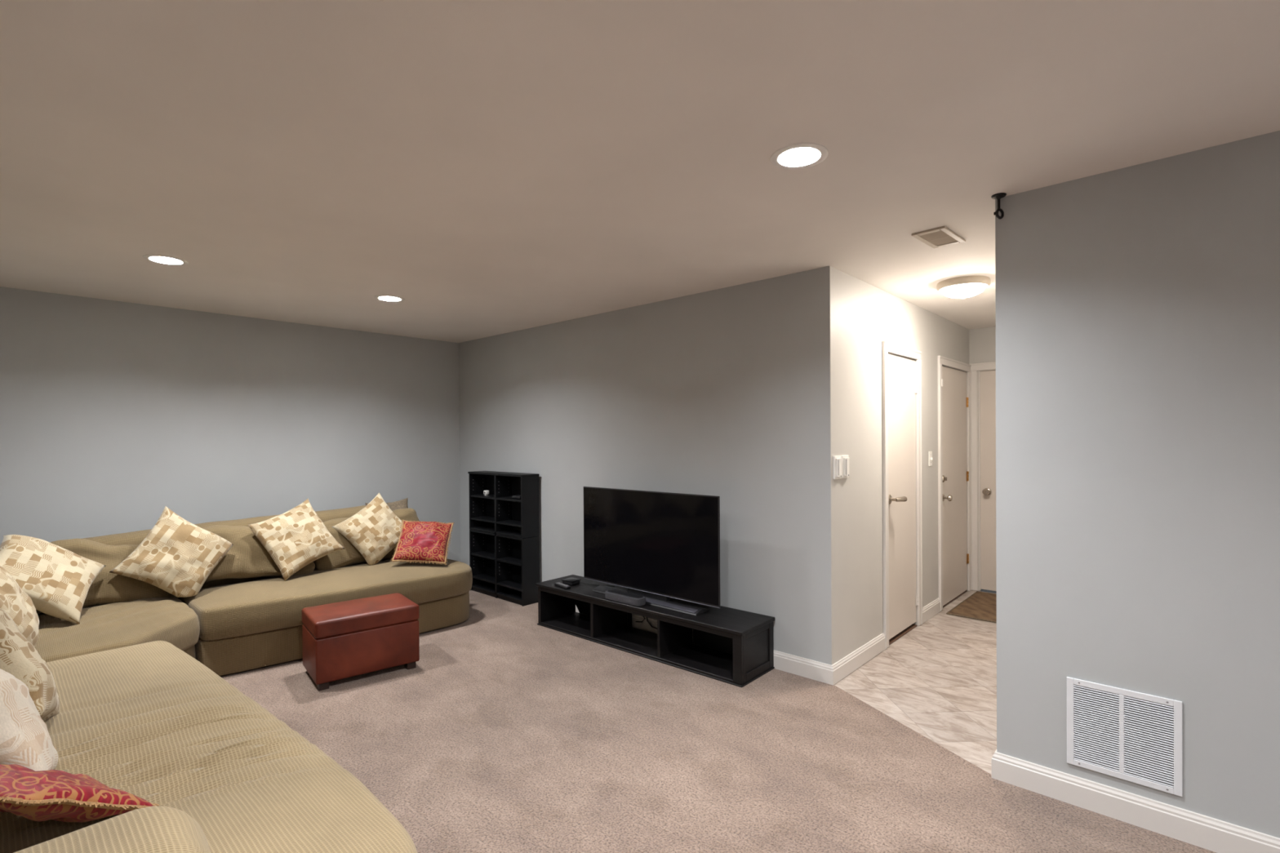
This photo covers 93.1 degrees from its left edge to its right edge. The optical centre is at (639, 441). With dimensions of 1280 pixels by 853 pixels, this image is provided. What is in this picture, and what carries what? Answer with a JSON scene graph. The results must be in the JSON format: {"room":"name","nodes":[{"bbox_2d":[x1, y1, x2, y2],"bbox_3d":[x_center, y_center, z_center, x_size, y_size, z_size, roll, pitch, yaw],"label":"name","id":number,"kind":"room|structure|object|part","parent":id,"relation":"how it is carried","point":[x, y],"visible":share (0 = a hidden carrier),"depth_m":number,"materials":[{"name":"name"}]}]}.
{"room":"leisure room","nodes":[
{"label":"leisure room","id":0,"kind":"room"},
{"bbox_2d":[0,286,460,561],"bbox_3d":[-3.483,0.214,4.550,0.120,2.530,4.917,0,1,43],"label":"wall","id":1,"kind":"structure","parent":0,"point":[113,414],"depth_m":4.62,"materials":[{"name":"grey paint"}]},
{"bbox_2d":[0,0,1279,342],"bbox_3d":[0.830,-1.007,2.590,9.124,0.001,7.896,0,1,43],"label":"ceiling","id":2,"kind":"structure","parent":0,"point":[491,167],"depth_m":1.97,"materials":[{"name":"paint"}]},
{"bbox_2d":[142,254,188,265],"bbox_3d":[-2.579,-1.016,3.297,0.198,0.066,0.198,0,1,43],"label":"recessed light","id":3,"kind":"object","parent":2,"relation":"in","point":[160,259],"visible":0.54,"depth_m":3.33,"materials":[{"name":"white"}]},
{"bbox_2d":[374,294,404,302],"bbox_3d":[-1.748,-1.028,4.231,0.198,0.066,0.198,0,1,43],"label":"recessed light","id":4,"kind":"object","parent":2,"relation":"in","point":[382,297],"visible":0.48,"depth_m":4.28,"materials":[{"name":"white"}]},
{"bbox_2d":[770,142,828,169],"bbox_3d":[0.559,-1.030,2.130,0.198,0.066,0.198,0,1,43],"label":"recessed light","id":5,"kind":"object","parent":2,"relation":"in","point":[800,155],"visible":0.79,"depth_m":2.17,"materials":[{"name":"white"}]},
{"bbox_2d":[911,226,965,248],"bbox_3d":[1.482,-1.010,3.002,0.295,0.010,0.155,-1,1,-45],"label":"ceiling vent","id":6,"kind":"object","parent":2,"relation":"in","point":[940,237],"visible":1,"depth_m":2.99,"materials":[{"name":"beige metal"}]},
{"bbox_2d":[936,275,991,299],"bbox_3d":[2.071,-0.969,3.884,0.308,0.111,0.308,0,1,43],"label":"dome light","id":7,"kind":"object","parent":2,"relation":"attached to","point":[964,286],"visible":1,"depth_m":3.79,"materials":[{"name":"white glass"}]},
{"bbox_3d":[2.071,-0.956,3.884,0.268,0.061,0.268,0,1,43],"label":"lamp shade","id":8,"kind":"part","parent":7,"relation":"part of","materials":[{"name":"white glass"}]},
{"bbox_2d":[991,192,1006,219],"bbox_3d":[1.474,-0.962,2.489,0.055,0.099,0.055,-1,0,-21],"label":"rod bracket","id":9,"kind":"object","parent":2,"relation":"attached to","point":[998,196],"visible":1,"depth_m":2.48,"materials":[{"name":"black metal"}]},
{"bbox_3d":[1.473,-0.979,2.489,0.024,0.059,0.024,-1,0,-21],"label":"stem","id":10,"kind":"part","parent":9,"relation":"part of","materials":[{"name":"black metal"}]},
{"bbox_2d":[458,266,831,665],"bbox_3d":[-0.337,0.191,4.912,4.021,2.530,0.115,0,1,43],"label":"wall","id":11,"kind":"structure","parent":0,"point":[724,393],"depth_m":4.17,"materials":[{"name":"grey paint"}]},
{"bbox_2d":[575,604,833,685],"bbox_3d":[-0.367,1.352,4.865,4.038,0.108,0.016,0,1,43],"label":"baseboard","id":12,"kind":"structure","parent":11,"relation":"attached to","point":[794,664],"depth_m":3.66,"materials":[{"name":"white paint"}]},
{"bbox_2d":[219,590,1216,852],"bbox_3d":[0.820,1.438,2.577,8.884,0.050,7.576,0,1,43],"label":"floor","id":13,"kind":"structure","parent":0,"point":[508,732],"depth_m":2.79,"materials":[{"name":"carpet"}]},
{"bbox_2d":[34,528,199,662],"bbox_3d":[-3.238,1.003,3.309,1.374,0.842,1.314,0,1,43],"label":"sofa section","id":14,"kind":"object","parent":13,"relation":"on","point":[118,611],"visible":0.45,"depth_m":3.47,"materials":[{"name":"beige fabric"}]},
{"bbox_2d":[0,534,106,624],"bbox_3d":[-3.225,0.743,3.272,0.407,0.475,0.577,-1,0,-30],"label":"throw pillow","id":15,"kind":"object","parent":14,"relation":"on","point":[57,580],"visible":0.9,"depth_m":3.23,"materials":[{"name":"beige fabric"}]},
{"bbox_3d":[-3.557,0.910,3.778,0.270,0.660,1.017,0,1,43],"label":"backrest","id":16,"kind":"part","parent":14,"relation":"part of","materials":[{"name":"beige fabric"}]},
{"bbox_2d":[38,542,172,613],"bbox_3d":[-3.279,0.824,3.756,0.264,0.410,0.708,0,0,39],"label":"cushion","id":17,"kind":"object","parent":14,"relation":"on","point":[108,588],"depth_m":3.70,"materials":[{"name":"beige fabric"}]},
{"bbox_2d":[34,595,199,662],"bbox_3d":[-3.095,1.085,3.277,1.121,0.235,1.128,0,1,43],"label":"seat cushion","id":18,"kind":"object","parent":14,"relation":"on","point":[106,624],"depth_m":3.30,"materials":[{"name":"beige fabric"}]},
{"bbox_2d":[0,640,417,852],"bbox_3d":[-1.794,1.039,1.916,2.687,0.767,1.228,0,1,43],"label":"sofa section","id":19,"kind":"object","parent":13,"relation":"on","point":[218,771],"visible":0.88,"depth_m":1.81,"materials":[{"name":"beige fabric"}]},
{"bbox_2d":[0,565,39,647],"bbox_3d":[-2.864,0.738,2.720,0.234,0.491,0.547,-1,1,-44],"label":"throw pillow","id":20,"kind":"object","parent":19,"relation":"on","point":[18,605],"visible":0.68,"depth_m":2.71,"materials":[{"name":"beige fabric"}]},
{"bbox_2d":[0,668,58,771],"bbox_3d":[-1.839,0.747,1.729,0.256,0.478,0.610,-1,1,-42],"label":"throw pillow","id":21,"kind":"object","parent":19,"relation":"on","point":[25,740],"visible":0.8,"depth_m":1.64,"materials":[{"name":"white fabric"}]},
{"bbox_2d":[0,608,59,720],"bbox_3d":[-2.167,0.735,2.089,0.632,0.501,0.238,0,1,44],"label":"throw pillow","id":22,"kind":"object","parent":19,"relation":"on","point":[19,657],"visible":0.74,"depth_m":1.99,"materials":[{"name":"beige fabric"}]},
{"bbox_2d":[0,764,151,822],"bbox_3d":[-1.479,0.865,1.495,0.391,0.221,0.331,0,0,18],"label":"throw pillow","id":23,"kind":"object","parent":19,"relation":"on","point":[28,793],"visible":0.94,"depth_m":1.42,"materials":[{"name":"red damask fabric"},{"name":"gold embroidery"},{"name":"gold trim"}]},
{"bbox_3d":[-1.132,0.923,1.081,0.374,0.309,0.624,0,1,43],"label":"armrest","id":24,"kind":"part","parent":19,"relation":"part of","materials":[{"name":"beige fabric"}]},
{"bbox_2d":[176,505,472,675],"bbox_3d":[-2.271,0.968,4.507,1.191,0.882,1.823,0,1,43],"label":"sofa section","id":25,"kind":"object","parent":13,"relation":"on","point":[250,617],"visible":0.63,"depth_m":4.16,"materials":[{"name":"beige fabric"}]},
{"bbox_2d":[109,506,233,597],"bbox_3d":[-2.961,0.696,3.857,0.623,0.564,0.231,-1,0,-34],"label":"throw pillow","id":26,"kind":"object","parent":25,"relation":"on","point":[177,556],"visible":1,"depth_m":3.81,"materials":[{"name":"beige fabric"}]},
{"bbox_2d":[203,527,315,584],"bbox_3d":[-2.778,0.810,4.310,0.291,0.444,0.833,0,1,43],"label":"cushion","id":27,"kind":"object","parent":25,"relation":"on","point":[247,561],"depth_m":4.22,"materials":[{"name":"beige fabric"}]},
{"bbox_3d":[-2.634,0.877,4.783,0.278,0.700,1.698,0,1,43],"label":"backrest","id":28,"kind":"part","parent":25,"relation":"part of","materials":[{"name":"beige fabric"}]},
{"bbox_2d":[248,497,344,581],"bbox_3d":[-2.489,0.698,4.401,0.288,0.536,0.572,0,0,29],"label":"throw pillow","id":29,"kind":"object","parent":25,"relation":"on","point":[295,538],"visible":1,"depth_m":4.32,"materials":[{"name":"beige fabric"}]},
{"bbox_2d":[178,558,472,640],"bbox_3d":[-2.155,1.071,4.404,0.876,0.229,1.812,0,1,43],"label":"seat cushion","id":30,"kind":"object","parent":25,"relation":"on","point":[260,605],"depth_m":4.09,"materials":[{"name":"beige fabric"}]},
{"bbox_2d":[331,492,402,565],"bbox_3d":[-2.106,0.690,4.829,0.238,0.549,0.611,0,0,41],"label":"throw pillow","id":31,"kind":"object","parent":25,"relation":"on","point":[374,530],"visible":0.93,"depth_m":4.75,"materials":[{"name":"beige fabric"}]},
{"bbox_2d":[314,507,419,569],"bbox_3d":[-2.208,0.788,4.949,0.290,0.435,0.870,0,1,43],"label":"cushion","id":32,"kind":"object","parent":25,"relation":"on","point":[349,557],"depth_m":4.73,"materials":[{"name":"beige fabric"}]},
{"bbox_2d":[364,497,408,509],"bbox_3d":[-2.113,0.671,5.133,0.386,0.361,0.162,-1,0,-35],"label":"throw pillow","id":33,"kind":"object","parent":25,"relation":"on","point":[402,504],"visible":0.18,"depth_m":5.19,"materials":[{"name":"beige fabric"}]},
{"bbox_2d":[391,520,454,564],"bbox_3d":[-1.705,0.789,4.776,0.439,0.322,0.305,0,0,-10],"label":"throw pillow","id":34,"kind":"object","parent":25,"relation":"on","point":[418,541],"visible":1,"depth_m":4.71,"materials":[{"name":"red fabric"}]},
{"bbox_2d":[302,592,419,690],"bbox_3d":[-1.734,1.218,3.772,0.592,0.410,0.408,-1,0,-39],"label":"storage ottoman","id":35,"kind":"object","parent":13,"relation":"on","point":[344,639],"visible":1,"depth_m":3.62,"materials":[{"name":"brown leather"}]},
{"bbox_3d":[-1.735,1.067,3.771,0.592,0.110,0.408,-1,0,-39],"label":"lid","id":36,"kind":"part","parent":35,"relation":"part of","materials":[{"name":"brown leather"}]},
{"bbox_2d":[467,471,539,606],"bbox_3d":[-1.251,0.846,5.521,0.844,1.124,0.188,0,1,43],"label":"bookcase","id":37,"kind":"object","parent":13,"relation":"on","point":[504,530],"visible":1,"depth_m":5.50,"materials":[{"name":"black laminate"}]},
{"bbox_3d":[-1.550,0.558,5.797,0.018,0.540,0.182,0,1,43],"label":"panel","id":38,"kind":"part","parent":37,"relation":"part of","materials":[{"name":"black laminate"}]},
{"bbox_3d":[-1.546,1.119,5.800,0.018,0.578,0.182,0,1,43],"label":"panel","id":39,"kind":"part","parent":37,"relation":"part of","materials":[{"name":"black laminate"}]},
{"bbox_3d":[-1.398,0.511,5.655,0.396,0.017,0.172,0,1,43],"label":"shelf","id":40,"kind":"part","parent":37,"relation":"part of","materials":[{"name":"black laminate"}]},
{"bbox_3d":[-1.394,1.061,5.659,0.396,0.017,0.172,0,1,43],"label":"shelf","id":41,"kind":"part","parent":37,"relation":"part of","materials":[{"name":"black laminate"}]},
{"bbox_3d":[-1.397,0.726,5.656,0.396,0.017,0.172,0,1,43],"label":"shelf","id":42,"kind":"part","parent":37,"relation":"part of","materials":[{"name":"black laminate"}]},
{"bbox_3d":[-1.393,1.276,5.660,0.396,0.017,0.172,0,1,43],"label":"shelf","id":43,"kind":"part","parent":37,"relation":"part of","materials":[{"name":"black laminate"}]},
{"bbox_2d":[483,490,488,495],"bbox_3d":[-1.440,0.480,5.678,0.040,0.046,0.042,0,1,43],"label":"camera","id":44,"kind":"object","parent":37,"relation":"on","point":[485,492],"visible":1,"depth_m":5.66,"materials":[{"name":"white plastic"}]},
{"bbox_3d":[-1.250,0.819,5.521,0.796,0.018,0.174,0,1,43],"label":"shelf","id":45,"kind":"part","parent":37,"relation":"part of","materials":[{"name":"black laminate"}]},
{"bbox_3d":[-1.250,0.839,5.522,0.796,0.018,0.174,0,1,43],"label":"shelf","id":46,"kind":"part","parent":37,"relation":"part of","materials":[{"name":"black laminate"}]},
{"bbox_3d":[-1.246,1.369,5.525,0.796,0.018,0.174,0,1,43],"label":"shelf","id":47,"kind":"part","parent":37,"relation":"part of","materials":[{"name":"black laminate"}]},
{"bbox_3d":[-1.191,0.557,5.586,0.796,0.540,0.006,0,1,43],"label":"panel","id":48,"kind":"part","parent":37,"relation":"part of","materials":[{"name":"black laminate"}]},
{"bbox_3d":[-1.187,1.118,5.590,0.796,0.578,0.006,0,1,43],"label":"panel","id":49,"kind":"part","parent":37,"relation":"part of","materials":[{"name":"black laminate"}]},
{"bbox_3d":[-1.096,0.726,5.379,0.374,0.017,0.172,0,1,43],"label":"shelf","id":50,"kind":"part","parent":37,"relation":"part of","materials":[{"name":"black laminate"}]},
{"bbox_3d":[-1.097,0.511,5.378,0.374,0.017,0.172,0,1,43],"label":"shelf","id":51,"kind":"part","parent":37,"relation":"part of","materials":[{"name":"black laminate"}]},
{"bbox_3d":[-1.093,1.061,5.382,0.374,0.017,0.172,0,1,43],"label":"shelf","id":52,"kind":"part","parent":37,"relation":"part of","materials":[{"name":"black laminate"}]},
{"bbox_3d":[-1.092,1.276,5.383,0.374,0.017,0.172,0,1,43],"label":"shelf","id":53,"kind":"part","parent":37,"relation":"part of","materials":[{"name":"black laminate"}]},
{"bbox_2d":[510,494,520,498],"bbox_3d":[-1.077,0.487,5.337,0.143,0.025,0.093,0,1,43],"label":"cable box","id":54,"kind":"object","parent":37,"relation":"on","point":[518,496],"visible":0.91,"depth_m":5.30,"materials":[{"name":"black plastic"}]},
{"bbox_3d":[-0.951,0.557,5.246,0.018,0.540,0.182,0,1,43],"label":"panel","id":55,"kind":"part","parent":37,"relation":"part of","materials":[{"name":"black laminate"}]},
{"bbox_3d":[-0.947,1.119,5.249,0.018,0.578,0.182,0,1,43],"label":"panel","id":56,"kind":"part","parent":37,"relation":"part of","materials":[{"name":"black laminate"}]},
{"bbox_2d":[535,574,774,687],"bbox_3d":[0.017,1.248,4.206,1.839,0.320,0.387,0,0,41],"label":"tv stand","id":57,"kind":"object","parent":13,"relation":"on","point":[748,637],"visible":0.98,"depth_m":3.98,"materials":[{"name":"black wood"}]},
{"bbox_3d":[-0.648,1.253,4.808,0.020,0.286,0.355,0,0,41],"label":"panel","id":58,"kind":"part","parent":57,"relation":"part of","materials":[{"name":"black wood"}]},
{"bbox_2d":[554,582,570,589],"bbox_3d":[-0.581,1.079,4.544,0.042,0.019,0.170,-1,0,-39],"label":"remote control","id":59,"kind":"object","parent":57,"relation":"on","point":[560,584],"visible":1,"depth_m":4.52,"materials":[{"name":"black plastic"}]},
{"bbox_3d":[-0.321,1.246,4.748,0.552,0.274,0.005,0,0,41],"label":"panel","id":60,"kind":"part","parent":57,"relation":"part of","materials":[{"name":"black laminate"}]},
{"bbox_2d":[561,577,614,586],"bbox_3d":[-0.398,1.071,4.571,0.409,0.033,0.124,0,0,27],"label":"media box","id":61,"kind":"object","parent":57,"relation":"on","point":[569,581],"visible":0.95,"depth_m":4.60,"materials":[{"name":"black plastic"}]},
{"bbox_3d":[-0.525,1.058,4.635,0.108,0.006,0.108,0,0,37],"label":"lid","id":62,"kind":"part","parent":61,"relation":"part of","materials":[{"name":"black plastic"}]},
{"bbox_3d":[-0.525,1.073,4.635,0.100,0.029,0.100,0,0,37],"label":"casing","id":63,"kind":"part","parent":61,"relation":"part of","materials":[{"name":"black plastic"}]},
{"bbox_2d":[604,589,645,606],"bbox_3d":[-0.103,1.061,4.123,0.332,0.054,0.094,0,0,41],"label":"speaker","id":64,"kind":"object","parent":57,"relation":"on","point":[622,597],"visible":1,"depth_m":4.08,"materials":[{"name":"grey plastic"}]},
{"bbox_3d":[-0.102,1.036,4.124,0.299,0.003,0.070,0,0,41],"label":"plate","id":65,"kind":"part","parent":64,"relation":"part of","materials":[{"name":"black plastic"}]},
{"bbox_3d":[-0.078,1.245,4.536,0.042,0.274,0.005,0,0,41],"label":"panel","id":66,"kind":"part","parent":57,"relation":"part of","materials":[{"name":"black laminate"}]},
{"bbox_3d":[-0.107,1.127,4.086,1.725,0.032,0.020,0,0,41],"label":"rail","id":67,"kind":"part","parent":57,"relation":"part of","materials":[{"name":"black wood"}]},
{"bbox_2d":[540,611,737,684],"bbox_3d":[0.019,1.392,4.209,1.773,0.016,0.363,0,0,41],"label":"shelf","id":68,"kind":"object","parent":57,"relation":"attached to","point":[712,663],"depth_m":4.08,"materials":[{"name":"black wood"}]},
{"bbox_2d":[635,616,657,629],"bbox_3d":[0.128,1.233,4.384,0.432,0.255,0.011,0,1,43],"label":"power cord","id":69,"kind":"object","parent":57,"relation":"on","point":[643,616],"visible":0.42,"depth_m":4.45,"materials":[{"name":"black plastic"}]},
{"bbox_2d":[583,486,720,615],"bbox_3d":[0.046,0.711,4.149,1.228,0.750,0.145,0,1,42],"label":"television","id":70,"kind":"object","parent":57,"relation":"on","point":[657,546],"visible":0.94,"depth_m":4.07,"materials":[{"name":"black plastic"}]},
{"bbox_3d":[0.049,1.072,4.151,0.940,0.028,0.145,0,1,42],"label":"plate","id":71,"kind":"part","parent":70,"relation":"part of","materials":[{"name":"black glass"}]},
{"bbox_3d":[0.037,1.024,4.138,1.228,0.005,0.012,0,1,42],"label":"trim","id":72,"kind":"part","parent":70,"relation":"part of","materials":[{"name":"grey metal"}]},
{"bbox_3d":[0.585,1.244,3.957,0.588,0.274,0.005,0,0,41],"label":"panel","id":73,"kind":"part","parent":57,"relation":"part of","materials":[{"name":"black laminate"}]},
{"bbox_3d":[0.695,1.246,3.623,0.012,0.202,0.273,0,0,41],"label":"panel","id":74,"kind":"part","parent":57,"relation":"part of","materials":[{"name":"black wood"}]},
{"bbox_3d":[0.697,1.127,3.620,0.022,0.036,0.273,0,0,41],"label":"rail","id":75,"kind":"part","parent":57,"relation":"part of","materials":[{"name":"black wood"}]},
{"bbox_3d":[0.698,1.371,3.622,0.022,0.048,0.273,0,0,41],"label":"rail","id":76,"kind":"part","parent":57,"relation":"part of","materials":[{"name":"black wood"}]},
{"bbox_2d":[888,624,916,645],"bbox_3d":[1.852,1.392,4.393,0.109,0.012,0.593,0,1,43],"label":"threshold","id":77,"kind":"object","parent":13,"relation":"on","point":[910,628],"visible":0.41,"depth_m":4.37,"materials":[{"name":"brown wood"}]},
{"bbox_2d":[942,590,967,607],"bbox_3d":[2.716,1.381,5.337,0.103,0.010,0.783,0,1,43],"label":"threshold","id":78,"kind":"object","parent":13,"relation":"on","point":[956,597],"visible":0.24,"depth_m":5.30,"materials":[{"name":"wood"}]},
{"bbox_2d":[946,591,996,622],"bbox_3d":[3.005,1.379,4.997,0.635,0.014,0.919,0,1,43],"label":"doormat","id":79,"kind":"object","parent":13,"relation":"on","point":[980,606],"visible":0.41,"depth_m":5.00,"materials":[{"name":"beige fabric"}]},
{"bbox_2d":[829,266,968,664],"bbox_3d":[2.044,0.176,4.613,0.115,2.530,2.897,0,1,43],"label":"wall","id":80,"kind":"structure","parent":0,"point":[863,315],"depth_m":3.91,"materials":[{"name":"beige paint"}]},
{"bbox_2d":[833,455,841,479],"bbox_3d":[1.164,0.152,3.552,0.027,0.136,0.088,0,1,43],"label":"wall control","id":81,"kind":"object","parent":80,"relation":"attached to","point":[837,460],"visible":1,"depth_m":3.53,"materials":[{"name":"white plastic"}]},
{"bbox_2d":[840,455,849,478],"bbox_3d":[1.234,0.151,3.628,0.027,0.136,0.085,0,1,43],"label":"wall control","id":82,"kind":"object","parent":80,"relation":"attached to","point":[845,459],"visible":1,"depth_m":3.61,"materials":[{"name":"white plastic"}]},
{"bbox_2d":[831,632,885,684],"bbox_3d":[1.377,1.347,3.790,0.016,0.108,0.796,0,1,43],"label":"baseboard","id":83,"kind":"structure","parent":80,"relation":"attached to","point":[859,657],"depth_m":3.75,"materials":[{"name":"white paint"}]},
{"bbox_2d":[882,340,922,648],"bbox_3d":[1.866,0.356,4.367,0.227,2.075,0.735,0,1,43],"label":"door","id":84,"kind":"structure","parent":80,"relation":"in","point":[901,415],"depth_m":4.36,"materials":[{"name":"white paint"}]},
{"bbox_3d":[1.663,0.392,4.099,0.021,2.010,0.066,0,1,43],"label":"casing","id":85,"kind":"part","parent":84,"relation":"part of","materials":[{"name":"white paint"}]},
{"bbox_3d":[1.760,0.397,4.168,0.141,0.066,0.072,-1,0,-25],"label":"handle","id":86,"kind":"part","parent":84,"relation":"part of","materials":[{"name":"silver metal"}]},
{"bbox_3d":[1.883,-0.648,4.339,0.021,0.066,0.735,0,1,43],"label":"casing","id":87,"kind":"part","parent":84,"relation":"part of","materials":[{"name":"white paint"}]},
{"bbox_3d":[2.116,0.386,4.591,0.021,2.010,0.066,0,1,43],"label":"casing","id":88,"kind":"part","parent":84,"relation":"part of","materials":[{"name":"white paint"}]},
{"bbox_2d":[928,451,933,466],"bbox_3d":[2.308,0.135,4.801,0.020,0.117,0.072,0,1,43],"label":"light switch","id":89,"kind":"object","parent":80,"relation":"attached to","point":[931,459],"visible":1,"depth_m":4.79,"materials":[{"name":"white plastic"}]},
{"bbox_2d":[922,597,940,623],"bbox_3d":[2.296,1.334,4.789,0.016,0.108,0.452,0,1,43],"label":"baseboard","id":90,"kind":"structure","parent":80,"relation":"attached to","point":[931,609],"depth_m":4.79,"materials":[{"name":"white paint"}]},
{"bbox_2d":[937,355,971,611],"bbox_3d":[2.723,0.338,5.314,0.206,2.088,0.920,0,1,43],"label":"door","id":91,"kind":"structure","parent":80,"relation":"in","point":[954,504],"depth_m":5.30,"materials":[{"name":"white paint"}]},
{"bbox_3d":[2.466,0.374,4.971,0.021,2.023,0.066,0,1,43],"label":"casing","id":92,"kind":"part","parent":91,"relation":"part of","materials":[{"name":"white paint"}]},
{"bbox_3d":[2.547,0.467,5.024,0.073,0.064,0.064,0,1,43],"label":"knob","id":93,"kind":"part","parent":91,"relation":"part of","materials":[{"name":"silver metal"}]},
{"bbox_3d":[2.748,-0.673,5.279,0.021,0.066,0.920,0,1,43],"label":"casing","id":94,"kind":"part","parent":91,"relation":"part of","materials":[{"name":"white paint"}]},
{"bbox_3d":[3.046,0.366,5.601,0.021,2.023,0.061,0,1,43],"label":"casing","id":95,"kind":"part","parent":91,"relation":"part of","materials":[{"name":"white paint"}]},
{"bbox_2d":[968,326,995,591],"bbox_3d":[3.453,0.162,5.364,1.172,2.530,0.115,0,1,43],"label":"wall","id":96,"kind":"structure","parent":0,"point":[982,341],"depth_m":5.56,"materials":[{"name":"beige paint"}]},
{"bbox_2d":[969,361,996,591],"bbox_3d":[3.435,0.328,5.352,0.922,2.099,0.160,0,1,43],"label":"door","id":97,"kind":"structure","parent":96,"relation":"in","point":[983,392],"depth_m":5.58,"materials":[{"name":"white paint"}]},
{"bbox_3d":[3.089,0.361,5.609,0.065,2.033,0.021,0,1,43],"label":"casing","id":98,"kind":"part","parent":97,"relation":"part of","materials":[{"name":"white paint"}]},
{"bbox_3d":[3.397,-0.688,5.312,0.922,0.067,0.021,0,1,43],"label":"casing","id":99,"kind":"part","parent":97,"relation":"part of","materials":[{"name":"white paint"}]},
{"bbox_3d":[3.168,0.460,5.540,0.064,0.064,0.073,0,1,43],"label":"knob","id":100,"kind":"part","parent":97,"relation":"part of","materials":[{"name":"silver metal"}]},
{"bbox_2d":[995,130,1279,838],"bbox_3d":[3.013,0.192,1.206,4.040,2.530,0.115,0,1,43],"label":"wall","id":101,"kind":"structure","parent":0,"point":[1137,306],"depth_m":2.19,"materials":[{"name":"grey paint"}]},
{"bbox_2d":[1066,676,1182,796],"bbox_3d":[1.792,1.088,2.255,0.337,0.337,0.009,0,1,43],"label":"air vent","id":102,"kind":"object","parent":101,"relation":"in","point":[1135,737],"visible":1,"depth_m":2.25,"materials":[{"name":"white metal"}]},
{"bbox_2d":[991,751,1279,852],"bbox_3d":[2.926,1.353,1.212,3.936,0.108,0.016,0,1,43],"label":"baseboard","id":103,"kind":"structure","parent":101,"relation":"attached to","point":[1205,832],"depth_m":2.22,"materials":[{"name":"white paint"}]}
]}

